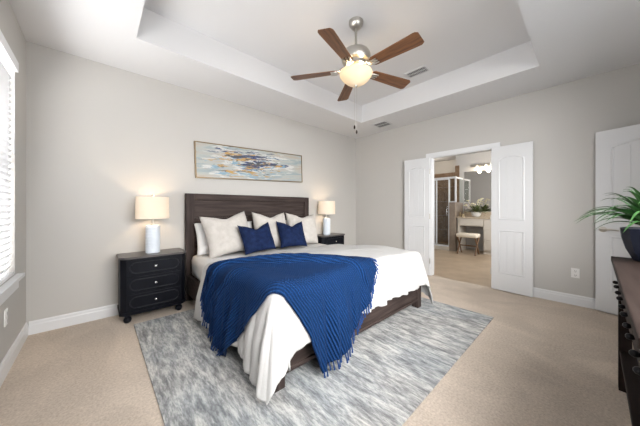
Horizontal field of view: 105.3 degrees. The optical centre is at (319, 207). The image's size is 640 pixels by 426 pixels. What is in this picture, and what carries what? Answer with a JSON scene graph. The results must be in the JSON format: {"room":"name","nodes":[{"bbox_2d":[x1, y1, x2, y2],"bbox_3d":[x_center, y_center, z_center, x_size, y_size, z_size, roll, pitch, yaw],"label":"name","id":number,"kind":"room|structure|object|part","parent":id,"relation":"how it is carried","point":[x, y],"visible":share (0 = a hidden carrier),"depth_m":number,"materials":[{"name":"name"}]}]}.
{"room":"bedroom","nodes":[
{"label":"bedroom","id":0,"kind":"room"},
{"bbox_2d":[0,0,25,362],"bbox_3d":[-1.222,-0.180,0.509,0.140,2.740,4.920,0,0,-42],"label":"wall","id":1,"kind":"structure","parent":0,"point":[10,28],"depth_m":2.00,"materials":[{"name":"grey paint"}]},
{"bbox_2d":[4,308,7,326],"bbox_3d":[-2.259,0.790,1.757,0.010,0.116,0.072,0,0,-42],"label":"wall outlet","id":2,"kind":"object","parent":1,"relation":"attached to","point":[6,309],"visible":1,"depth_m":1.74,"materials":[{"name":"white plastic"}]},
{"bbox_2d":[0,30,18,284],"bbox_3d":[-1.846,-0.315,1.273,0.076,1.701,1.810,0,0,-42],"label":"window blind","id":3,"kind":"object","parent":1,"relation":"attached to","point":[7,57],"visible":1,"depth_m":1.83,"materials":[{"name":"white plastic"}]},
{"bbox_3d":[-1.855,0.525,1.265,0.052,0.022,1.806,0,0,-42],"label":"rail","id":4,"kind":"part","parent":3,"relation":"part of","materials":[{"name":"white plastic"}]},
{"bbox_2d":[0,273,24,305],"bbox_3d":[-1.849,0.596,1.271,0.130,0.108,1.950,0,0,-42],"label":"trim","id":5,"kind":"structure","parent":1,"relation":"attached to","point":[7,289],"depth_m":1.76,"materials":[{"name":"white paint"}]},
{"bbox_2d":[0,322,28,386],"bbox_3d":[-1.353,1.128,0.769,0.016,0.124,4.080,0,0,-42],"label":"baseboard","id":6,"kind":"structure","parent":1,"relation":"attached to","point":[8,360],"depth_m":1.86,"materials":[{"name":"white paint"}]},
{"bbox_2d":[26,41,355,324],"bbox_3d":[-1.008,-0.180,3.939,4.800,2.740,0.140,0,0,-42],"label":"wall","id":7,"kind":"structure","parent":0,"point":[100,137],"depth_m":2.69,"materials":[{"name":"grey paint"}]},
{"bbox_2d":[28,303,118,334],"bbox_3d":[-0.956,1.128,3.882,4.768,0.124,0.016,0,0,-42],"label":"baseboard","id":8,"kind":"structure","parent":7,"relation":"attached to","point":[65,320],"depth_m":2.46,"materials":[{"name":"white paint"}]},
{"bbox_2d":[194,141,302,181],"bbox_3d":[-0.995,-0.667,3.829,1.806,0.547,0.036,0,0,-42],"label":"painting","id":9,"kind":"object","parent":7,"relation":"attached to","point":[211,160],"visible":1,"depth_m":3.67,"materials":[{"name":"multicoloured paint"}]},
{"bbox_2d":[0,242,633,425],"bbox_3d":[1.841,1.250,3.784,9.400,0.120,5.730,0,0,-42],"label":"floor","id":10,"kind":"structure","parent":0,"point":[538,361],"depth_m":1.77,"materials":[{"name":"beige carpet"}]},
{"bbox_2d":[117,248,185,322],"bbox_3d":[-1.884,0.850,2.756,0.618,0.680,0.385,0,0,-42],"label":"nightstand","id":11,"kind":"object","parent":10,"relation":"on","point":[147,282],"visible":1,"depth_m":2.61,"materials":[{"name":"black paint"}]},
{"bbox_2d":[135,194,168,252],"bbox_3d":[-1.901,0.180,2.774,0.320,0.660,0.320,0,0,-42],"label":"table lamp","id":12,"kind":"object","parent":11,"relation":"on","point":[152,207],"visible":1,"depth_m":2.70,"materials":[{"name":"white ceramic"}]},
{"bbox_3d":[-1.901,0.003,2.774,0.320,0.245,0.320,0,0,-42],"label":"lamp shade","id":13,"kind":"part","parent":12,"relation":"part of","materials":[{"name":"beige fabric"}]},
{"bbox_3d":[-1.778,0.624,2.639,0.490,0.164,0.010,0,0,-42],"label":"drawer","id":14,"kind":"part","parent":11,"relation":"part of","materials":[{"name":"black paint"}]},
{"bbox_3d":[-1.773,0.624,2.634,0.451,0.123,0.011,0,0,-42],"label":"oval moulding","id":15,"kind":"part","parent":11,"relation":"part of","materials":[{"name":"black wood"}]},
{"bbox_3d":[-1.778,0.802,2.639,0.490,0.164,0.010,0,0,-42],"label":"drawer","id":16,"kind":"part","parent":11,"relation":"part of","materials":[{"name":"black paint"}]},
{"bbox_3d":[-1.773,0.802,2.634,0.451,0.123,0.011,0,0,-42],"label":"oval moulding","id":17,"kind":"part","parent":11,"relation":"part of","materials":[{"name":"black wood"}]},
{"bbox_3d":[-1.778,0.980,2.639,0.490,0.164,0.010,0,0,-42],"label":"drawer","id":18,"kind":"part","parent":11,"relation":"part of","materials":[{"name":"black paint"}]},
{"bbox_3d":[-1.773,0.980,2.634,0.451,0.123,0.011,0,0,-42],"label":"oval moulding","id":19,"kind":"part","parent":11,"relation":"part of","materials":[{"name":"black wood"}]},
{"bbox_2d":[134,297,493,425],"bbox_3d":[-0.007,1.185,2.545,2.880,0.011,2.410,0,0,-42],"label":"rug","id":20,"kind":"object","parent":10,"relation":"on","point":[394,364],"visible":0.61,"depth_m":1.71,"materials":[{"name":"grey fabric"}]},
{"bbox_2d":[185,193,420,392],"bbox_3d":[-0.266,0.504,3.022,2.020,1.372,2.155,0,0,-42],"label":"bed","id":21,"kind":"object","parent":20,"relation":"on","point":[223,206],"visible":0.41,"depth_m":3.15,"materials":[{"name":"brown wood"}]},
{"bbox_3d":[-1.680,0.504,3.147,0.100,1.371,0.065,0,0,-42],"label":"headboard post","id":22,"kind":"part","parent":21,"relation":"part of","materials":[{"name":"brown wood"}]},
{"bbox_3d":[-0.991,0.975,2.358,0.035,0.230,2.030,0,0,-42],"label":"rail","id":23,"kind":"part","parent":21,"relation":"part of","materials":[{"name":"brown wood"}]},
{"bbox_3d":[-0.972,0.383,3.796,1.820,0.974,0.030,0,0,-42],"label":"headboard","id":24,"kind":"part","parent":21,"relation":"part of","materials":[{"name":"brown wood"}]},
{"bbox_3d":[-0.970,-0.140,3.794,1.820,0.085,0.067,0,0,-42],"label":"headboard rail","id":25,"kind":"part","parent":21,"relation":"part of","materials":[{"name":"brown wood"}]},
{"bbox_2d":[192,243,325,280],"bbox_3d":[-0.270,0.740,3.026,1.930,0.276,1.995,0,0,-42],"label":"mattress","id":26,"kind":"object","parent":21,"relation":"on","point":[198,262],"visible":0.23,"depth_m":3.04,"materials":[{"name":"white fabric"}]},
{"bbox_2d":[194,221,251,255],"bbox_3d":[-1.259,0.396,3.310,0.802,0.396,0.213,0,0,-43],"label":"bed pillow","id":27,"kind":"object","parent":26,"relation":"on","point":[202,244],"visible":0.17,"depth_m":3.05,"materials":[{"name":"white fabric"}]},
{"bbox_2d":[199,211,247,258],"bbox_3d":[-1.175,0.331,3.144,0.292,0.570,0.671,0,0,43],"label":"cushion","id":28,"kind":"object","parent":26,"relation":"on","point":[223,236],"visible":0.86,"depth_m":3.00,"materials":[{"name":"beige fabric"}]},
{"bbox_2d":[237,222,275,254],"bbox_3d":[-0.810,0.389,3.180,0.239,0.380,0.485,0,0,42],"label":"cushion","id":29,"kind":"object","parent":26,"relation":"on","point":[254,240],"visible":1,"depth_m":3.08,"materials":[{"name":"blue fabric"}]},
{"bbox_2d":[251,212,285,246],"bbox_3d":[-0.715,0.327,3.581,0.571,0.536,0.294,0,0,-43],"label":"cushion","id":30,"kind":"object","parent":26,"relation":"on","point":[259,220],"visible":0.39,"depth_m":3.50,"materials":[{"name":"beige fabric"}]},
{"bbox_2d":[276,221,306,247],"bbox_3d":[-0.408,0.386,3.568,0.457,0.385,0.252,0,0,-36],"label":"cushion","id":31,"kind":"object","parent":26,"relation":"on","point":[294,235],"visible":1,"depth_m":3.47,"materials":[{"name":"blue fabric"}]},
{"bbox_2d":[286,213,317,243],"bbox_3d":[-0.284,0.342,3.965,0.593,0.525,0.283,0,0,-39],"label":"cushion","id":32,"kind":"object","parent":26,"relation":"on","point":[308,222],"visible":0.58,"depth_m":3.92,"materials":[{"name":"beige fabric"}]},
{"bbox_2d":[193,244,432,404],"bbox_3d":[0.016,0.826,2.698,2.310,0.663,1.547,0,0,-42],"label":"duvet","id":33,"kind":"object","parent":26,"relation":"on","point":[267,344],"visible":0.51,"depth_m":1.62,"materials":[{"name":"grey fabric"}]},
{"bbox_2d":[200,253,378,377],"bbox_3d":[-0.318,0.800,2.247,1.388,0.745,1.194,0,0,41],"label":"throw blanket","id":34,"kind":"object","parent":33,"relation":"on","point":[329,294],"visible":1,"depth_m":1.87,"materials":[{"name":"blue fabric"}]},
{"bbox_3d":[-0.284,1.014,1.602,0.080,0.329,0.080,0,0,-42],"label":"leg","id":35,"kind":"part","parent":21,"relation":"part of","materials":[{"name":"brown wood"}]},
{"bbox_3d":[-0.261,0.504,4.441,0.100,1.371,0.065,0,0,-42],"label":"headboard post","id":36,"kind":"part","parent":21,"relation":"part of","materials":[{"name":"brown wood"}]},
{"bbox_3d":[0.438,0.978,2.250,1.860,0.245,0.055,0,0,-42],"label":"footboard","id":37,"kind":"part","parent":21,"relation":"part of","materials":[{"name":"brown wood"}]},
{"bbox_3d":[1.149,1.014,2.910,0.080,0.329,0.080,0,0,-42],"label":"leg","id":38,"kind":"part","parent":21,"relation":"part of","materials":[{"name":"brown wood"}]},
{"bbox_2d":[317,233,344,244],"bbox_3d":[0.173,0.850,4.632,0.618,0.680,0.385,0,0,-42],"label":"nightstand","id":39,"kind":"object","parent":10,"relation":"on","point":[333,238],"visible":0.23,"depth_m":4.46,"materials":[{"name":"black paint"}]},
{"bbox_2d":[318,200,334,234],"bbox_3d":[0.127,0.180,4.623,0.320,0.660,0.320,0,0,-42],"label":"table lamp","id":40,"kind":"object","parent":39,"relation":"on","point":[326,207],"visible":1,"depth_m":4.52,"materials":[{"name":"white ceramic"}]},
{"bbox_3d":[0.127,0.003,4.623,0.320,0.245,0.320,0,0,-42],"label":"lamp shade","id":41,"kind":"part","parent":40,"relation":"part of","materials":[{"name":"beige fabric"}]},
{"bbox_3d":[0.280,0.624,4.516,0.490,0.164,0.010,0,0,-42],"label":"drawer","id":42,"kind":"part","parent":39,"relation":"part of","materials":[{"name":"black paint"}]},
{"bbox_2d":[456,232,479,255],"bbox_3d":[3.791,0.930,6.246,0.340,0.540,0.470,0,0,-42],"label":"bench","id":43,"kind":"object","parent":10,"relation":"on","point":[461,234],"visible":0.98,"depth_m":6.17,"materials":[{"name":"beige fabric"}]},
{"bbox_2d":[456,232,479,237],"bbox_3d":[3.791,0.710,6.246,0.340,0.100,0.470,0,0,-42],"label":"cushion","id":44,"kind":"object","parent":43,"relation":"on","point":[466,235],"depth_m":6.15,"materials":[{"name":"beige fabric"}]},
{"bbox_3d":[3.925,0.974,6.098,0.333,0.453,0.040,0,0,-42],"label":"leg","id":45,"kind":"part","parent":43,"relation":"part of","materials":[{"name":"brown wood"}]},
{"bbox_2d":[457,211,490,254],"bbox_3d":[4.485,0.650,6.246,0.570,1.080,1.635,0,0,-42],"label":"vanity","id":46,"kind":"object","parent":10,"relation":"on","point":[483,220],"visible":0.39,"depth_m":6.35,"materials":[{"name":"beige wood"}]},
{"bbox_3d":[3.976,0.390,6.432,0.016,0.160,0.545,0,0,-42],"label":"drawer","id":47,"kind":"part","parent":46,"relation":"part of","materials":[{"name":"beige wood"}]},
{"bbox_2d":[457,216,489,218],"bbox_3d":[4.487,0.271,6.249,0.563,0.038,1.635,0,0,-42],"label":"countertop","id":48,"kind":"structure","parent":46,"relation":"on","point":[471,217],"depth_m":6.35,"materials":[{"name":"beige stone"}]},
{"bbox_2d":[462,198,488,216],"bbox_3d":[4.147,0.000,6.488,0.620,0.505,0.690,0,0,-42],"label":"flower bowl","id":49,"kind":"object","parent":48,"relation":"on","point":[475,212],"visible":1,"depth_m":6.40,"materials":[{"name":"white ceramic"}]},
{"bbox_2d":[471,212,480,216],"bbox_3d":[4.133,0.184,6.464,0.240,0.135,0.240,0,0,-42],"label":"bowl","id":50,"kind":"object","parent":49,"relation":"on","point":[475,214],"depth_m":6.38,"materials":[{"name":"white ceramic"}]},
{"bbox_3d":[4.311,0.441,6.064,0.016,0.250,0.400,0,0,-42],"label":"drawer","id":51,"kind":"part","parent":46,"relation":"part of","materials":[{"name":"beige wood"}]},
{"bbox_3d":[4.311,0.703,6.064,0.016,0.250,0.400,0,0,-42],"label":"drawer","id":52,"kind":"part","parent":46,"relation":"part of","materials":[{"name":"beige wood"}]},
{"bbox_3d":[4.311,0.965,6.064,0.016,0.250,0.400,0,0,-42],"label":"drawer","id":53,"kind":"part","parent":46,"relation":"part of","materials":[{"name":"beige wood"}]},
{"bbox_2d":[611,256,639,425],"bbox_3d":[1.524,0.760,0.989,1.570,0.860,0.400,0,0,-42],"label":"dresser","id":54,"kind":"object","parent":10,"relation":"on","point":[627,270],"visible":1,"depth_m":1.21,"materials":[{"name":"brown wood"}]},
{"bbox_2d":[577,187,639,261],"bbox_3d":[1.934,0.102,1.492,0.675,0.457,0.527,0,0,-42],"label":"potted plant","id":55,"kind":"object","parent":54,"relation":"on","point":[630,236],"visible":1,"depth_m":1.48,"materials":[{"name":"green plant"}]},
{"bbox_3d":[2.033,0.229,1.455,0.316,0.203,0.308,0,0,-42],"label":"pot","id":56,"kind":"part","parent":55,"relation":"part of","materials":[{"name":"blue ceramic"}]},
{"bbox_3d":[1.450,0.475,1.167,0.023,0.023,0.032,0,0,-42],"label":"knob","id":57,"kind":"part","parent":54,"relation":"part of","materials":[{"name":"black metal"}]},
{"bbox_3d":[1.356,0.475,1.083,0.023,0.023,0.032,0,0,-42],"label":"knob","id":58,"kind":"part","parent":54,"relation":"part of","materials":[{"name":"black metal"}]},
{"bbox_3d":[1.981,0.775,1.585,0.055,0.830,0.055,0,0,-42],"label":"leg","id":59,"kind":"part","parent":54,"relation":"part of","materials":[{"name":"brown wood"}]},
{"bbox_3d":[1.238,0.475,0.979,0.023,0.023,0.032,0,0,-42],"label":"knob","id":60,"kind":"part","parent":54,"relation":"part of","materials":[{"name":"black metal"}]},
{"bbox_3d":[1.143,0.475,0.894,0.023,0.023,0.032,0,0,-42],"label":"knob","id":61,"kind":"part","parent":54,"relation":"part of","materials":[{"name":"black metal"}]},
{"bbox_3d":[1.419,0.467,1.107,0.276,0.202,0.020,0,0,-42],"label":"drawer","id":62,"kind":"part","parent":54,"relation":"part of","materials":[{"name":"brown wood"}]},
{"bbox_3d":[1.026,0.475,0.790,0.023,0.023,0.032,0,0,-42],"label":"knob","id":63,"kind":"part","parent":54,"relation":"part of","materials":[{"name":"black metal"}]},
{"bbox_3d":[0.931,0.475,0.706,0.023,0.023,0.032,0,0,-42],"label":"knob","id":64,"kind":"part","parent":54,"relation":"part of","materials":[{"name":"black metal"}]},
{"bbox_3d":[1.207,0.467,0.919,0.276,0.202,0.020,0,0,-42],"label":"drawer","id":65,"kind":"part","parent":54,"relation":"part of","materials":[{"name":"brown wood"}]},
{"bbox_2d":[9,0,639,161],"bbox_3d":[1.900,-1.755,3.838,9.240,0.410,5.730,0,0,-42],"label":"ceiling","id":66,"kind":"structure","parent":0,"point":[247,53],"depth_m":2.59,"materials":[{"name":"white paint"}]},
{"bbox_2d":[291,16,423,133],"bbox_3d":[0.393,-1.308,2.411,1.304,1.105,1.240,0,0,-42],"label":"ceiling fan","id":67,"kind":"object","parent":66,"relation":"hanging from","point":[355,59],"visible":1,"depth_m":2.33,"materials":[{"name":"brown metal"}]},
{"bbox_3d":[-0.058,-1.368,2.533,0.483,0.043,0.140,0,0,12],"label":"blade","id":68,"kind":"part","parent":67,"relation":"part of","materials":[{"name":"brown wood"}]},
{"bbox_3d":[0.149,-1.368,2.076,0.140,0.043,0.483,0,0,30],"label":"blade","id":69,"kind":"part","parent":67,"relation":"part of","materials":[{"name":"brown wood"}]},
{"bbox_3d":[0.313,-1.368,2.871,0.140,0.043,0.483,0,0,-6],"label":"blade","id":70,"kind":"part","parent":67,"relation":"part of","materials":[{"name":"brown wood"}]},
{"bbox_3d":[0.350,-1.103,2.476,0.002,0.535,0.003,0,0,-42],"label":"pull chain","id":71,"kind":"part","parent":67,"relation":"part of","materials":[{"name":"silver metal"}]},
{"bbox_3d":[0.360,-1.286,2.447,0.326,0.133,0.326,0,0,-42],"label":"lamp shade","id":72,"kind":"part","parent":67,"relation":"part of","materials":[{"name":"white glass"}]},
{"bbox_3d":[0.749,-1.368,2.623,0.483,0.043,0.140,0,0,-24],"label":"blade","id":73,"kind":"part","parent":67,"relation":"part of","materials":[{"name":"brown wood"}]},
{"bbox_3d":[0.648,-1.368,2.132,0.140,0.043,0.483,0,0,-42],"label":"blade","id":74,"kind":"part","parent":67,"relation":"part of","materials":[{"name":"brown wood"}]},
{"bbox_2d":[372,121,392,127],"bbox_3d":[1.157,-1.545,4.548,0.270,0.010,0.290,0,0,-42],"label":"ceiling vent","id":75,"kind":"object","parent":66,"relation":"in","point":[383,123],"visible":1,"depth_m":4.55,"materials":[{"name":"white metal"}]},
{"bbox_2d":[404,65,430,78],"bbox_3d":[1.332,-1.855,3.347,0.170,0.010,0.300,0,0,-42],"label":"ceiling vent","id":76,"kind":"object","parent":66,"relation":"in","point":[424,68],"visible":1,"depth_m":3.34,"materials":[{"name":"white metal"}]},
{"bbox_2d":[449,202,462,250],"bbox_3d":[3.846,0.525,6.889,0.628,1.330,0.145,0,0,-42],"label":"wall","id":77,"kind":"structure","parent":0,"point":[455,208],"depth_m":6.69,"materials":[{"name":"tile"}]},
{"bbox_2d":[434,245,448,250],"bbox_3d":[3.027,1.140,7.424,0.140,0.100,1.750,0,0,-42],"label":"trim","id":78,"kind":"structure","parent":77,"relation":"attached to","point":[435,246],"depth_m":6.88,"materials":[{"name":"beige stone"}]},
{"bbox_2d":[434,176,462,246],"bbox_3d":[3.437,0.120,7.317,0.599,1.940,1.360,0,0,-42],"label":"shower enclosure","id":79,"kind":"object","parent":78,"relation":"on","point":[455,177],"visible":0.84,"depth_m":6.81,"materials":[{"name":"glass"}]},
{"bbox_2d":[434,151,490,250],"bbox_3d":[4.536,-0.180,7.210,0.800,2.740,4.300,0,0,-42],"label":"wall","id":80,"kind":"structure","parent":0,"point":[464,162],"depth_m":6.97,"materials":[{"name":"grey paint"}]},
{"bbox_2d":[434,172,454,243],"bbox_3d":[3.731,0.028,8.092,0.600,2.325,1.688,0,0,-42],"label":"shower wall","id":81,"kind":"structure","parent":80,"relation":"attached to","point":[442,193],"depth_m":8.13,"materials":[{"name":"brown tile"}]},
{"bbox_2d":[455,165,458,201],"bbox_3d":[4.067,-0.020,7.196,0.112,2.420,0.112,0,0,-42],"label":"trim","id":82,"kind":"structure","parent":80,"relation":"attached to","point":[456,167],"depth_m":7.15,"materials":[{"name":"brown tile"}]},
{"bbox_2d":[464,170,490,210],"bbox_3d":[4.703,-0.458,6.428,0.006,1.125,1.620,0,0,-42],"label":"mirror","id":83,"kind":"object","parent":80,"relation":"attached to","point":[477,184],"visible":0.36,"depth_m":6.76,"materials":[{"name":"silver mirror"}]},
{"bbox_2d":[464,211,490,216],"bbox_3d":[4.690,0.181,6.423,0.028,0.142,1.620,0,0,-42],"label":"backsplash","id":84,"kind":"structure","parent":80,"relation":"attached to","point":[487,214],"depth_m":6.67,"materials":[{"name":"beige stone"}]},
{"bbox_2d":[471,163,489,167],"bbox_3d":[4.463,-1.143,6.588,0.144,0.125,0.720,0,0,-42],"label":"vanity light","id":85,"kind":"object","parent":80,"relation":"attached to","point":[485,165],"visible":0.56,"depth_m":6.68,"materials":[{"name":"white glass"}]},
{"bbox_2d":[356,63,639,298],"bbox_3d":[2.418,-0.180,3.830,0.115,2.740,4.920,0,0,-42],"label":"wall","id":86,"kind":"structure","parent":0,"point":[562,122],"depth_m":3.18,"materials":[{"name":"grey paint"}]},
{"bbox_2d":[404,157,429,274],"bbox_3d":[1.750,0.153,4.393,0.463,2.045,0.052,0,0,44],"label":"door","id":87,"kind":"structure","parent":86,"relation":"in","point":[416,171],"depth_m":4.36,"materials":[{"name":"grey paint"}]},
{"bbox_3d":[1.732,-0.277,4.383,0.292,0.905,0.007,0,0,44],"label":"panel","id":88,"kind":"part","parent":87,"relation":"part of","materials":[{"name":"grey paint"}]},
{"bbox_3d":[1.732,0.626,4.383,0.292,0.620,0.007,0,0,44],"label":"panel","id":89,"kind":"part","parent":87,"relation":"part of","materials":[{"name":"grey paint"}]},
{"bbox_2d":[426,142,499,275],"bbox_3d":[2.292,0.122,3.968,0.151,2.135,1.075,0,0,-42],"label":"trim","id":90,"kind":"structure","parent":86,"relation":"attached to","point":[487,147],"depth_m":4.26,"materials":[{"name":"white paint"}]},
{"bbox_2d":[490,141,532,296],"bbox_3d":[2.650,0.153,3.391,0.052,2.045,0.478,0,0,-37],"label":"door","id":91,"kind":"structure","parent":86,"relation":"in","point":[511,217],"depth_m":3.36,"materials":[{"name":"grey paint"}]},
{"bbox_3d":[2.638,-0.277,3.374,0.007,0.905,0.302,0,0,-37],"label":"panel","id":92,"kind":"part","parent":91,"relation":"part of","materials":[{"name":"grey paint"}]},
{"bbox_3d":[2.638,0.626,3.374,0.007,0.620,0.302,0,0,-37],"label":"panel","id":93,"kind":"part","parent":91,"relation":"part of","materials":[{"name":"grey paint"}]},
{"bbox_2d":[533,287,595,308],"bbox_3d":[3.177,1.128,2.901,0.016,0.124,1.685,0,0,-42],"label":"baseboard","id":94,"kind":"structure","parent":86,"relation":"attached to","point":[572,299],"depth_m":3.03,"materials":[{"name":"white paint"}]},
{"bbox_2d":[571,268,579,277],"bbox_3d":[3.113,0.800,2.975,0.010,0.116,0.072,0,0,-42],"label":"wall outlet","id":95,"kind":"object","parent":86,"relation":"attached to","point":[575,273],"visible":1,"depth_m":2.97,"materials":[{"name":"white plastic"}]},
{"bbox_2d":[596,124,639,314],"bbox_3d":[3.346,0.156,2.473,0.140,2.040,0.762,0,0,-24],"label":"door","id":96,"kind":"structure","parent":86,"relation":"in","point":[618,149],"depth_m":2.69,"materials":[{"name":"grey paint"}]},
{"bbox_3d":[3.194,0.246,2.702,0.052,0.062,0.158,0,0,-24],"label":"handle","id":97,"kind":"part","parent":96,"relation":"part of","materials":[{"name":"silver metal"}]},
{"bbox_3d":[3.327,0.626,2.463,0.007,0.620,0.530,0,0,-24],"label":"panel","id":98,"kind":"part","parent":96,"relation":"part of","materials":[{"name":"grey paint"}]},
{"bbox_3d":[3.327,-0.274,2.463,0.007,0.900,0.530,0,0,-24],"label":"panel","id":99,"kind":"part","parent":96,"relation":"part of","materials":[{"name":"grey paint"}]}
]}

